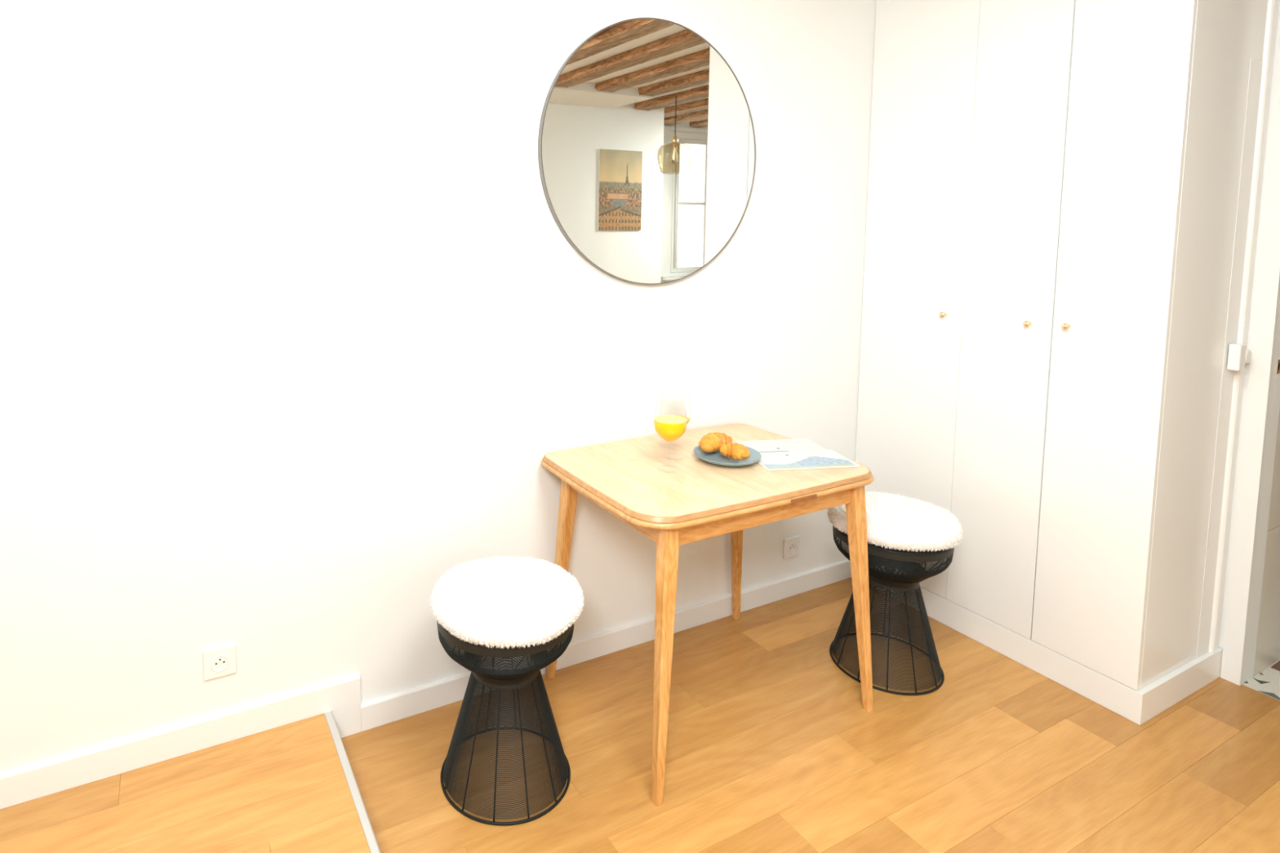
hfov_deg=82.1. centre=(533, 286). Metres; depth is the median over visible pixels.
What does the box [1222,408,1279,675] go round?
wall
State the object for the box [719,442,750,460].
croissant
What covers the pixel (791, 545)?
wall socket
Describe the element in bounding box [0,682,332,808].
baseboard
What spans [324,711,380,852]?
trim
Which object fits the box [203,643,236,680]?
wall socket
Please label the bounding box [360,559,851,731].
baseboard
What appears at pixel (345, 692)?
baseboard
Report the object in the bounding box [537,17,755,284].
wall mirror
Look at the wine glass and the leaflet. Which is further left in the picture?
the wine glass
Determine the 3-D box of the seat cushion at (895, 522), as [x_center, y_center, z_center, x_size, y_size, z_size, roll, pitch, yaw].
[1.214,0.783,2.454,0.414,0.068,0.421,-2,6,-27]
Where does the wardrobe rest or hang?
on the floor at (772, 747)
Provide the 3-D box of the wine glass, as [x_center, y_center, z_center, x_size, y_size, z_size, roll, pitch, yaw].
[0.450,0.431,2.302,0.099,0.222,0.099,5,7,40]
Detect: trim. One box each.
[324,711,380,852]
[1195,58,1262,657]
[1208,0,1279,653]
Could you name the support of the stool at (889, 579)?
on the floor at (772, 747)
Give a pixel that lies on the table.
(690, 499)
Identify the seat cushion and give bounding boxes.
[430,555,585,648]
[826,491,963,551]
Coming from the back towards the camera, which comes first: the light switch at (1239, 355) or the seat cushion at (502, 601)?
the light switch at (1239, 355)
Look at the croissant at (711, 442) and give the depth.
2.31 m
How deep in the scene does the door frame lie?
2.32 m
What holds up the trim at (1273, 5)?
attached to the wardrobe
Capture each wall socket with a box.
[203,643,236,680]
[783,535,799,559]
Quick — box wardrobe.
[855,0,1267,725]
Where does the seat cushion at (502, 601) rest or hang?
on the stool at (501, 679)
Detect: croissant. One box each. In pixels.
[698,431,733,452]
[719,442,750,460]
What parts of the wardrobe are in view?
door, knob, door, knob, knob, door, panel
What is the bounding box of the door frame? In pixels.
[1218,0,1279,685]
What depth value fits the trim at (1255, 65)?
2.28 m
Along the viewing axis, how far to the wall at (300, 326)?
2.03 m
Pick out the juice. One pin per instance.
(669, 428)
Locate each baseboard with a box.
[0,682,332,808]
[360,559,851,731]
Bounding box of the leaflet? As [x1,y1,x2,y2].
[735,438,861,470]
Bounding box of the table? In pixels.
[540,422,873,806]
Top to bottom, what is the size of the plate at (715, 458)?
0.022 m
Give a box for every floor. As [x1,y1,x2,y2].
[0,713,370,852]
[341,577,1279,852]
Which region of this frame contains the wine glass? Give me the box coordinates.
[659,408,689,453]
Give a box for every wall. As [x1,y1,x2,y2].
[0,0,875,773]
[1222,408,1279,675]
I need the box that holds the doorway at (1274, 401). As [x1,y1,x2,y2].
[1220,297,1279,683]
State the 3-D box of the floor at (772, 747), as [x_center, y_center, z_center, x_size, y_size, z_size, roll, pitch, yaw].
[2.976,1.426,1.623,5.930,0.100,4.140,-2,6,-27]
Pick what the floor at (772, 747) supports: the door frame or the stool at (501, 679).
the stool at (501, 679)
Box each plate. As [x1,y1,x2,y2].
[693,445,761,466]
[1275,359,1279,373]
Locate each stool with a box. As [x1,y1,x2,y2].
[436,620,574,826]
[829,525,954,695]
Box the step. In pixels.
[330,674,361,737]
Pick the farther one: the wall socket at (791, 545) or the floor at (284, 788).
the wall socket at (791, 545)
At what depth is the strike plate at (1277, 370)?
2.31 m

